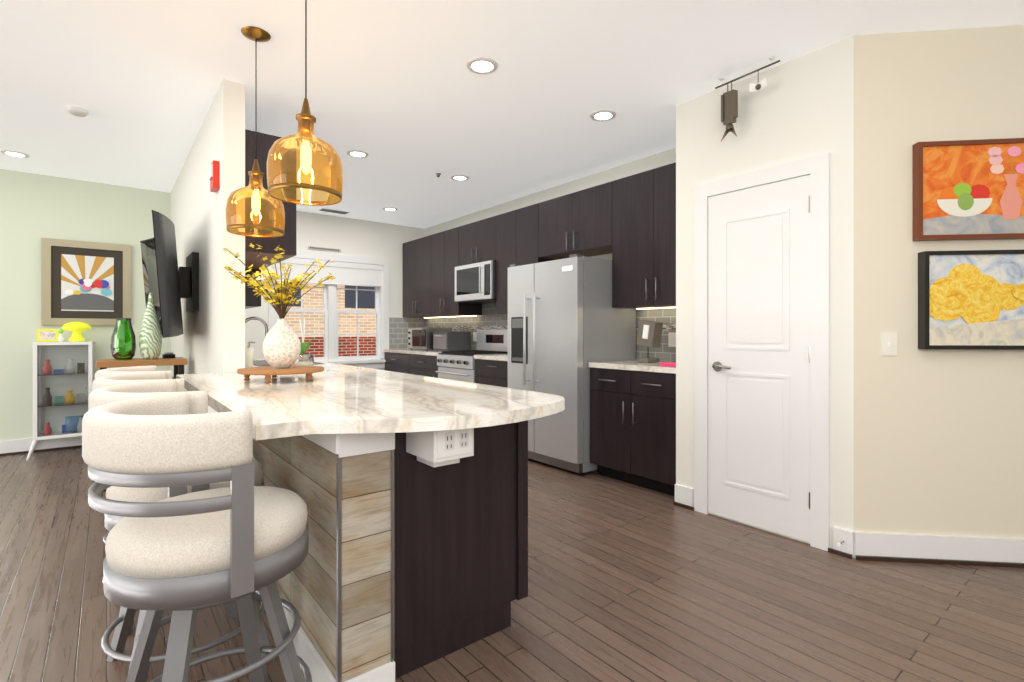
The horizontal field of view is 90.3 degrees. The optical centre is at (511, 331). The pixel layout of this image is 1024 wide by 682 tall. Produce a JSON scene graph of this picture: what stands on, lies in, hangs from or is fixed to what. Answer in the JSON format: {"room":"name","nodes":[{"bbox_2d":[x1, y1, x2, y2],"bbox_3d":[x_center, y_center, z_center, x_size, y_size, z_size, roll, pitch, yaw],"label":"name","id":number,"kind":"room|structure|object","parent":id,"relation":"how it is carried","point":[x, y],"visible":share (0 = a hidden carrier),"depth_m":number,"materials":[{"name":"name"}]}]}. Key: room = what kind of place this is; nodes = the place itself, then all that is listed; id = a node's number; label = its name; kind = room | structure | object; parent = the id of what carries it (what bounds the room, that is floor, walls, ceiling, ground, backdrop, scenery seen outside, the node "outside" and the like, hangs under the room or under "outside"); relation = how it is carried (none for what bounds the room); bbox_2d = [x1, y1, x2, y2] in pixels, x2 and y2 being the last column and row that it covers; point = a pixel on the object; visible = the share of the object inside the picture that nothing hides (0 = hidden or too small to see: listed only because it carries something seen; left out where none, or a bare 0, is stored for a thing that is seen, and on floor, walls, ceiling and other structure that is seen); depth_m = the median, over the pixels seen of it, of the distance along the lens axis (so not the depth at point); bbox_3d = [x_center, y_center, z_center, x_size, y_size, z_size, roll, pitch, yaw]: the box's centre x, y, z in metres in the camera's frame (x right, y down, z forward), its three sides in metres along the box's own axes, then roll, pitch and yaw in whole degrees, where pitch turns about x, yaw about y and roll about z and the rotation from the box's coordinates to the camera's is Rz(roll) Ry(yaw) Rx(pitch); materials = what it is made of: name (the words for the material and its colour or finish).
{"room":"kitchen","nodes":[
{"label":"kitchen","id":0,"kind":"room"},
{"bbox_2d":[171,79,244,412],"bbox_3d":[-2.713,-0.180,4.391,0.120,2.700,3.250,0,0,-38],"label":"wall","id":1,"kind":"structure","parent":0,"point":[211,339],"depth_m":3.33,"materials":[{"name":"white paint"}]},
{"bbox_2d":[140,210,198,337],"bbox_3d":[-2.636,-0.374,3.934,0.324,0.832,1.469,0,0,-38],"label":"television","id":2,"kind":"object","parent":1,"relation":"attached to","point":[169,284],"visible":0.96,"depth_m":3.58,"materials":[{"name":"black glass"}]},
{"bbox_2d":[209,160,219,192],"bbox_3d":[-1.878,-0.975,3.208,0.044,0.170,0.120,0,0,-38],"label":"fire alarm strobe","id":3,"kind":"object","parent":1,"relation":"attached to","point":[214,172],"visible":1,"depth_m":3.17,"materials":[{"name":"red plastic"}]},
{"bbox_2d":[245,269,260,308],"bbox_3d":[-2.373,-0.730,4.311,0.306,1.060,0.697,0,0,-38],"label":"upper cabinet","id":4,"kind":"object","parent":1,"relation":"attached to","point":[251,300],"depth_m":4.09,"materials":[{"name":"brown wood"}]},
{"bbox_2d":[245,265,270,272],"bbox_3d":[-2.002,-0.880,3.845,0.306,0.760,0.490,0,0,-38],"label":"upper cabinet","id":5,"kind":"object","parent":1,"relation":"attached to","point":[253,266],"depth_m":3.94,"materials":[{"name":"brown wood"}]},
{"bbox_2d":[245,129,295,264],"bbox_3d":[-1.697,-0.880,3.461,0.306,0.760,0.490,0,0,-38],"label":"upper cabinet","id":6,"kind":"object","parent":1,"relation":"attached to","point":[286,241],"depth_m":3.26,"materials":[{"name":"brown wood"}]},
{"bbox_2d":[0,169,423,440],"bbox_3d":[-4.699,-0.180,4.983,8.850,2.700,0.150,0,0,-38],"label":"wall","id":7,"kind":"structure","parent":0,"point":[35,209],"depth_m":5.15,"materials":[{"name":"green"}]},
{"bbox_2d":[0,436,81,455],"bbox_3d":[-5.934,1.103,3.885,5.550,0.135,0.030,0,0,-39],"label":"baseboard","id":8,"kind":"structure","parent":7,"relation":"attached to","point":[20,446],"depth_m":4.95,"materials":[{"name":"white wood"}]},
{"bbox_2d":[41,238,130,325],"bbox_3d":[-4.307,-0.485,5.174,0.700,0.850,0.038,0,0,-38],"label":"art","id":9,"kind":"object","parent":7,"relation":"attached to","point":[87,282],"visible":1,"depth_m":5.15,"materials":[{"name":"beige"}]},
{"bbox_2d":[308,246,340,251],"bbox_3d":[-2.451,-1.075,6.664,0.420,0.040,0.014,0,0,-38],"label":"sign","id":10,"kind":"object","parent":7,"relation":"attached to","point":[324,249],"visible":1,"depth_m":6.66,"materials":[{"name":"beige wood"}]},
{"bbox_2d":[268,251,388,368],"bbox_3d":[-2.402,-0.250,6.778,1.620,1.540,0.200,0,0,-38],"label":"window","id":11,"kind":"structure","parent":7,"relation":"in","point":[330,311],"depth_m":6.84,"materials":[{"name":"white wood"}]},
{"bbox_2d":[277,257,382,286],"bbox_3d":[-2.379,-0.772,6.750,1.390,0.311,0.052,0,0,-38],"label":"roller blind","id":12,"kind":"object","parent":11,"relation":"attached to","point":[355,274],"visible":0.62,"depth_m":6.78,"materials":[{"name":"white fabric"}]},
{"bbox_2d":[253,435,390,681],"bbox_3d":[-1.068,0.732,2.363,0.170,0.876,1.968,0,0,-38],"label":"paneling","id":13,"kind":"structure","parent":0,"point":[303,468],"depth_m":1.62,"materials":[{"name":"brown wood"}]},
{"bbox_2d":[0,447,1023,681],"bbox_3d":[-1.299,1.200,1.714,10.100,0.060,9.500,0,0,-38],"label":"floor","id":14,"kind":"structure","parent":0,"point":[628,582],"depth_m":2.16,"materials":[{"name":"brown wood"}]},
{"bbox_2d":[26,341,92,459],"bbox_3d":[-4.317,0.636,4.913,0.506,1.072,0.392,0,0,-38],"label":"curio cabinet","id":15,"kind":"object","parent":14,"relation":"on","point":[58,355],"visible":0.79,"depth_m":4.95,"materials":[{"name":"white wood"}]},
{"bbox_2d":[37,329,55,341],"bbox_3d":[-4.436,0.040,4.870,0.150,0.121,0.041,0,0,-39],"label":"photo frame","id":16,"kind":"object","parent":15,"relation":"on","point":[48,335],"depth_m":4.86,"materials":[{"name":"yellow plastic"}]},
{"bbox_2d":[56,329,63,341],"bbox_3d":[-4.316,0.039,4.872,0.044,0.119,0.042,0,0,-39],"label":"figurine","id":17,"kind":"object","parent":15,"relation":"on","point":[59,338],"depth_m":4.87,"materials":[{"name":"white ceramic"}]},
{"bbox_2d":[42,359,84,434],"bbox_3d":[-4.328,0.623,4.926,0.308,0.712,0.190,0,0,-38],"label":"curio items","id":18,"kind":"object","parent":15,"relation":"in","point":[72,418],"depth_m":4.91,"materials":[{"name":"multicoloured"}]},
{"bbox_2d":[61,322,91,341],"bbox_3d":[-4.258,0.002,4.983,0.230,0.195,0.230,0,0,-38],"label":"mushroom lamp","id":19,"kind":"object","parent":15,"relation":"on","point":[76,329],"visible":1,"depth_m":4.93,"materials":[{"name":"yellow"}]},
{"bbox_2d":[95,365,171,543],"bbox_3d":[-1.823,0.681,2.639,0.526,0.983,0.556,0,0,-38],"label":"stool","id":20,"kind":"object","parent":14,"relation":"on","point":[116,371],"visible":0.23,"depth_m":2.50,"materials":[{"name":"fabric"}]},
{"bbox_2d":[92,371,183,635],"bbox_3d":[-1.493,0.681,2.224,0.526,0.983,0.557,0,0,-38],"label":"stool","id":21,"kind":"object","parent":14,"relation":"on","point":[105,381],"visible":0.17,"depth_m":2.03,"materials":[{"name":"fabric"}]},
{"bbox_2d":[96,357,187,490],"bbox_3d":[-2.916,0.695,4.019,0.560,0.950,0.420,0,0,-38],"label":"console table","id":22,"kind":"object","parent":14,"relation":"on","point":[178,363],"visible":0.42,"depth_m":3.89,"materials":[{"name":"brown wood"}]},
{"bbox_2d":[110,318,135,359],"bbox_3d":[-3.003,0.059,3.936,0.160,0.319,0.160,0,0,-38],"label":"vase","id":23,"kind":"object","parent":22,"relation":"on","point":[123,342],"visible":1,"depth_m":3.89,"materials":[{"name":"green glass"}]},
{"bbox_2d":[139,293,161,358],"bbox_3d":[-2.852,-0.043,4.019,0.150,0.525,0.150,0,0,-38],"label":"vase","id":24,"kind":"object","parent":22,"relation":"on","point":[150,340],"visible":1,"depth_m":3.98,"materials":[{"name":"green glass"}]},
{"bbox_2d":[162,352,174,357],"bbox_3d":[-2.831,0.197,4.201,0.088,0.044,0.090,0,0,-38],"label":"console","id":25,"kind":"object","parent":22,"relation":"on","point":[168,355],"visible":0.96,"depth_m":4.17,"materials":[{"name":"black plastic"}]},
{"bbox_2d":[88,380,269,681],"bbox_3d":[-1.163,0.681,1.808,0.526,0.983,0.556,0,0,-38],"label":"stool","id":26,"kind":"object","parent":14,"relation":"on","point":[198,404],"visible":0.19,"depth_m":1.63,"materials":[{"name":"fabric"}]},
{"bbox_2d":[82,393,311,681],"bbox_3d":[-0.825,0.681,1.385,0.526,0.983,0.553,0,0,-38],"label":"stool","id":27,"kind":"object","parent":14,"relation":"on","point":[182,554],"visible":1,"depth_m":1.20,"materials":[{"name":"fabric"}]},
{"bbox_2d":[211,407,527,681],"bbox_3d":[-1.235,0.731,3.096,0.850,0.878,3.618,0,0,-38],"label":"kitchen island","id":28,"kind":"object","parent":14,"relation":"on","point":[459,514],"depth_m":1.83,"materials":[{"name":"brown wood"}]},
{"bbox_2d":[176,359,564,450],"bbox_3d":[-1.291,0.310,2.989,1.080,0.120,3.776,0,0,-38],"label":"island countertop","id":29,"kind":"structure","parent":28,"relation":"on","point":[342,406],"depth_m":1.76,"materials":[{"name":"white stone"}]},
{"bbox_2d":[237,365,323,382],"bbox_3d":[-1.177,0.218,2.604,0.406,0.060,0.406,0,0,-38],"label":"tray","id":30,"kind":"object","parent":29,"relation":"on","point":[269,371],"visible":0.83,"depth_m":2.50,"materials":[{"name":"brown wood"}]},
{"bbox_2d":[222,243,335,367],"bbox_3d":[-1.165,-0.113,2.582,0.553,0.597,0.527,0,0,-38],"label":"vase","id":31,"kind":"object","parent":30,"relation":"on","point":[281,345],"visible":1,"depth_m":2.56,"materials":[{"name":"ceramic"}]},
{"bbox_2d":[245,317,323,365],"bbox_3d":[-1.882,0.068,4.029,0.530,0.360,0.750,0,0,-38],"label":"sink faucet","id":32,"kind":"object","parent":29,"relation":"on","point":[249,361],"visible":0.52,"depth_m":3.74,"materials":[{"name":"silver metal"}]},
{"bbox_2d":[294,319,314,365],"bbox_3d":[-1.363,0.084,3.321,0.199,0.328,0.184,0,0,-38],"label":"potted plant","id":33,"kind":"object","parent":29,"relation":"on","point":[305,359],"visible":0.52,"depth_m":3.29,"materials":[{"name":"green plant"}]},
{"bbox_2d":[384,352,407,373],"bbox_3d":[-1.323,0.730,7.084,0.628,0.880,0.744,0,0,-38],"label":"base cabinet","id":34,"kind":"object","parent":14,"relation":"on","point":[394,361],"depth_m":6.85,"materials":[{"name":"brown wood"}]},
{"bbox_2d":[408,356,438,377],"bbox_3d":[-0.860,0.730,6.501,0.628,0.880,0.744,0,0,-38],"label":"base cabinet","id":35,"kind":"object","parent":14,"relation":"on","point":[422,362],"depth_m":6.29,"materials":[{"name":"brown wood"}]},
{"bbox_2d":[384,348,452,355],"bbox_3d":[-1.097,0.270,6.788,0.643,0.040,1.488,0,0,-38],"label":"countertop","id":36,"kind":"structure","parent":35,"relation":"on","point":[414,352],"depth_m":6.52,"materials":[{"name":"white stone"}]},
{"bbox_2d":[408,327,451,350],"bbox_3d":[-1.119,0.098,6.815,0.427,0.300,0.500,0,0,-38],"label":"toaster oven","id":37,"kind":"object","parent":36,"relation":"on","point":[420,337],"visible":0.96,"depth_m":6.64,"materials":[{"name":"silver metal"}]},
{"bbox_2d":[433,332,470,350],"bbox_3d":[-0.778,0.128,6.460,0.376,0.240,0.360,0,0,-38],"label":"bread box","id":38,"kind":"object","parent":36,"relation":"on","point":[448,341],"visible":1,"depth_m":6.33,"materials":[{"name":"grey metal"}]},
{"bbox_2d":[435,330,507,382],"bbox_3d":[-0.414,0.575,5.883,0.700,1.190,0.752,0,0,-38],"label":"range","id":39,"kind":"object","parent":14,"relation":"on","point":[458,365],"visible":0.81,"depth_m":5.83,"materials":[{"name":"silver metal"}]},
{"bbox_2d":[474,354,507,387],"bbox_3d":[0.055,0.710,5.322,0.664,0.920,0.698,0,0,-38],"label":"base cabinet","id":40,"kind":"object","parent":14,"relation":"on","point":[491,369],"visible":0.27,"depth_m":5.18,"materials":[{"name":"brown wood"}]},
{"bbox_2d":[508,254,635,475],"bbox_3d":[0.501,0.275,4.615,0.805,1.790,0.904,0,0,-38],"label":"fridge","id":41,"kind":"object","parent":14,"relation":"on","point":[567,322],"visible":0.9,"depth_m":4.26,"materials":[{"name":"grey metal"}]},
{"bbox_2d":[589,360,675,495],"bbox_3d":[1.118,0.710,3.986,0.664,0.920,0.822,0,0,-38],"label":"base cabinet","id":42,"kind":"object","parent":14,"relation":"on","point":[632,421],"visible":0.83,"depth_m":3.78,"materials":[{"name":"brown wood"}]},
{"bbox_2d":[636,320,662,362],"bbox_3d":[1.101,0.078,4.081,0.164,0.340,0.200,0,0,-38],"label":"stone sculpture","id":43,"kind":"object","parent":42,"relation":"on","point":[649,334],"visible":1,"depth_m":4.03,"materials":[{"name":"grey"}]},
{"bbox_2d":[660,362,675,366],"bbox_3d":[1.154,0.237,3.633,0.130,0.022,0.150,0,0,-38],"label":"dish","id":44,"kind":"object","parent":42,"relation":"on","point":[671,364],"visible":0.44,"depth_m":3.60,"materials":[{"name":"pink"}]},
{"bbox_2d":[0,0,1023,228],"bbox_3d":[-1.299,-1.570,1.714,10.100,0.080,9.500,0,0,-38],"label":"ceiling","id":45,"kind":"structure","parent":0,"point":[405,98],"depth_m":3.06,"materials":[{"name":"white paint"}]},
{"bbox_2d":[0,150,29,157],"bbox_3d":[-4.283,-1.525,4.388,0.184,0.008,0.184,0,0,-38],"label":"recessed light","id":46,"kind":"object","parent":45,"relation":"in","point":[14,154],"visible":0.96,"depth_m":4.38,"materials":[{"name":"white"}]},
{"bbox_2d":[65,105,88,116],"bbox_3d":[-2.995,-1.512,3.508,0.122,0.034,0.122,0,0,40],"label":"smoke detector","id":47,"kind":"object","parent":45,"relation":"attached to","point":[77,111],"depth_m":3.48,"materials":[{"name":"white plastic"}]},
{"bbox_2d":[226,26,284,237],"bbox_3d":[-1.317,-1.018,2.620,0.272,1.024,0.272,0,0,-38],"label":"pendant light","id":48,"kind":"object","parent":45,"relation":"hanging from","point":[255,35],"visible":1,"depth_m":2.62,"materials":[{"name":"orange glass"}]},
{"bbox_2d":[267,0,342,205],"bbox_3d":[-0.794,-1.023,1.962,0.272,1.014,0.272,0,0,-38],"label":"pendant light","id":49,"kind":"object","parent":45,"relation":"hanging from","point":[280,148],"visible":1,"depth_m":1.97,"materials":[{"name":"orange glass"}]},
{"bbox_2d":[318,208,349,214],"bbox_3d":[-2.262,-1.524,6.474,0.360,0.010,0.150,0,0,-38],"label":"ceiling vent","id":50,"kind":"object","parent":45,"relation":"in","point":[333,211],"visible":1,"depth_m":6.46,"materials":[{"name":"white metal"}]},
{"bbox_2d":[346,150,368,157],"bbox_3d":[-1.329,-1.525,4.386,0.184,0.008,0.184,0,0,-38],"label":"recessed light","id":51,"kind":"object","parent":45,"relation":"in","point":[357,153],"visible":1,"depth_m":4.37,"materials":[{"name":"white"}]},
{"bbox_2d":[383,207,397,210],"bbox_3d":[-1.524,-1.525,6.365,0.184,0.008,0.184,0,0,-38],"label":"recessed light","id":52,"kind":"object","parent":45,"relation":"in","point":[390,209],"visible":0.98,"depth_m":6.36,"materials":[{"name":"white"}]},
{"bbox_2d":[451,175,468,180],"bbox_3d":[-0.518,-1.525,5.069,0.184,0.008,0.184,0,0,-38],"label":"recessed light","id":53,"kind":"object","parent":45,"relation":"in","point":[459,177],"visible":1,"depth_m":5.05,"materials":[{"name":"white"}]},
{"bbox_2d":[466,57,497,73],"bbox_3d":[-0.171,-1.525,2.930,0.184,0.008,0.184,0,0,-38],"label":"recessed light","id":54,"kind":"object","parent":45,"relation":"in","point":[481,65],"visible":1,"depth_m":2.92,"materials":[{"name":"white plastic"}]},
{"bbox_2d":[590,110,615,120],"bbox_3d":[0.646,-1.525,3.606,0.184,0.008,0.184,0,0,-38],"label":"recessed light","id":55,"kind":"object","parent":45,"relation":"in","point":[603,115],"visible":1,"depth_m":3.60,"materials":[{"name":"white plastic"}]},
{"bbox_2d":[715,56,779,140],"bbox_3d":[1.362,-1.337,2.962,0.048,0.384,0.380,0,0,-38],"label":"track light","id":56,"kind":"object","parent":45,"relation":"hanging from","point":[729,107],"visible":1,"depth_m":3.02,"materials":[{"name":"grey metal"}]},
{"bbox_2d":[424,147,675,360],"bbox_3d":[0.713,-0.180,5.167,0.150,2.700,6.600,0,0,-38],"label":"wall","id":57,"kind":"structure","parent":0,"point":[657,160],"depth_m":5.19,"materials":[{"name":"white paint"}]},
{"bbox_2d":[403,235,448,317],"bbox_3d":[-1.202,-0.735,7.127,0.384,1.071,0.827,0,0,-38],"label":"upper cabinet","id":58,"kind":"object","parent":57,"relation":"attached to","point":[416,278],"visible":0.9,"depth_m":7.00,"materials":[{"name":"brown wood"}]},
{"bbox_2d":[431,227,481,316],"bbox_3d":[-0.735,-0.735,6.540,0.384,1.071,0.668,0,0,-38],"label":"upper cabinet","id":59,"kind":"object","parent":57,"relation":"attached to","point":[444,254],"visible":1,"depth_m":6.42,"materials":[{"name":"brown wood"}]},
{"bbox_2d":[459,216,495,265],"bbox_3d":[-0.290,-1.027,5.981,0.384,0.486,0.758,0,0,-38],"label":"upper cabinet","id":60,"kind":"object","parent":57,"relation":"attached to","point":[477,241],"visible":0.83,"depth_m":5.85,"materials":[{"name":"brown wood"}]},
{"bbox_2d":[455,260,495,303],"bbox_3d":[-0.319,-0.562,5.959,0.456,0.435,0.752,0,0,-38],"label":"microwave","id":61,"kind":"object","parent":60,"relation":"attached to","point":[475,282],"visible":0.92,"depth_m":5.79,"materials":[{"name":"silver metal"}]},
{"bbox_2d":[496,203,554,312],"bbox_3d":[0.165,-0.735,5.409,0.384,1.071,0.698,0,0,-38],"label":"upper cabinet","id":62,"kind":"object","parent":57,"relation":"attached to","point":[517,236],"visible":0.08,"depth_m":5.35,"materials":[{"name":"brown wood"}]},
{"bbox_2d":[389,303,675,360],"bbox_3d":[-0.054,-0.051,5.554,0.566,0.599,4.736,0,0,-38],"label":"backsplash","id":63,"kind":"structure","parent":57,"relation":"attached to","point":[489,318],"depth_m":6.31,"materials":[{"name":"tile"}]},
{"bbox_2d":[473,332,476,340],"bbox_3d":[-0.475,0.070,6.519,0.004,0.120,0.075,0,0,-39],"label":"outlet","id":64,"kind":"object","parent":63,"relation":"attached to","point":[474,333],"depth_m":6.51,"materials":[{"name":"white plastic"}]},
{"bbox_2d":[668,332,675,346],"bbox_3d":[1.336,0.070,4.242,0.004,0.120,0.075,0,0,-39],"label":"outlet","id":65,"kind":"object","parent":63,"relation":"attached to","point":[671,339],"depth_m":4.24,"materials":[{"name":"white plastic"}]},
{"bbox_2d":[538,181,611,259],"bbox_3d":[0.675,-1.000,4.768,0.384,0.541,0.938,0,0,-38],"label":"upper cabinet","id":66,"kind":"object","parent":57,"relation":"attached to","point":[578,222],"visible":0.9,"depth_m":4.64,"materials":[{"name":"brown wood"}]},
{"bbox_2d":[612,162,675,308],"bbox_3d":[1.226,-0.735,4.075,0.384,1.071,0.827,0,0,-38],"label":"upper cabinet","id":67,"kind":"object","parent":57,"relation":"attached to","point":[643,239],"visible":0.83,"depth_m":4.04,"materials":[{"name":"brown wood"}]},
{"bbox_2d":[428,307,675,317],"bbox_3d":[0.133,-0.195,5.664,0.040,0.006,4.500,0,0,-38],"label":"under-cabinet light","id":68,"kind":"object","parent":67,"relation":"attached to","point":[638,308],"visible":0.48,"depth_m":4.39,"materials":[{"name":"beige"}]},
{"bbox_2d":[676,25,1023,548],"bbox_3d":[2.859,-0.180,2.952,2.109,2.700,2.959,0,0,-38],"label":"wall","id":69,"kind":"structure","parent":0,"point":[927,441],"depth_m":2.61,"materials":[{"name":"white paint"}]},
{"bbox_2d":[708,175,809,542],"bbox_3d":[1.425,0.150,2.999,0.070,2.015,0.613,0,0,-38],"label":"pantry door","id":70,"kind":"structure","parent":69,"relation":"in","point":[758,356],"depth_m":2.99,"materials":[{"name":"white wood"}]},
{"bbox_2d":[694,152,829,550],"bbox_3d":[1.444,0.110,3.020,0.020,2.120,0.790,0,0,-38],"label":"door frame","id":71,"kind":"structure","parent":69,"relation":"attached to","point":[816,168],"depth_m":2.77,"materials":[{"name":"white wood"}]},
{"bbox_2d":[828,526,863,560],"bbox_3d":[1.726,1.103,2.657,0.030,0.135,0.131,0,0,-39],"label":"baseboard","id":72,"kind":"structure","parent":69,"relation":"attached to","point":[853,546],"depth_m":2.63,"materials":[{"name":"white wood"}]},
{"bbox_2d":[881,332,896,355],"bbox_3d":[1.932,0.065,2.609,0.057,0.120,0.057,0,0,-38],"label":"switch plate","id":73,"kind":"object","parent":69,"relation":"attached to","point":[888,343],"visible":1,"depth_m":2.61,"materials":[{"name":"white plastic"}]},
{"bbox_2d":[864,532,1023,567],"bbox_3d":[3.115,1.103,2.484,1.889,0.135,1.950,0,0,-39],"label":"baseboard","id":74,"kind":"structure","parent":69,"relation":"attached to","point":[943,549],"depth_m":2.57,"materials":[{"name":"white wood"}]},
{"bbox_2d":[912,138,1023,240],"bbox_3d":[2.528,-0.705,2.521,0.980,0.490,0.044,0,0,6],"label":"painting","id":75,"kind":"object","parent":69,"relation":"attached to","point":[967,189],"visible":1,"depth_m":2.54,"materials":[{"name":"brown wood"}]},
{"bbox_2d":[918,250,1023,349],"bbox_3d":[2.538,-0.155,2.515,0.950,0.490,0.054,0,0,6],"label":"painting","id":76,"kind":"object","parent":69,"relation":"attached to","point":[970,299],"visible":1,"depth_m":2.52,"materials":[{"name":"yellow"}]},
{"label":"outside","id":77,"kind":"structure","parent":0,"visible":0},
{"bbox_2d":[280,282,375,356],"bbox_3d":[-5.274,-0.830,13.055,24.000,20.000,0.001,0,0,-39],"label":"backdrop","id":78,"kind":"structure","parent":77,"point":[347,322],"depth_m":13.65,"materials":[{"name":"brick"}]}
]}

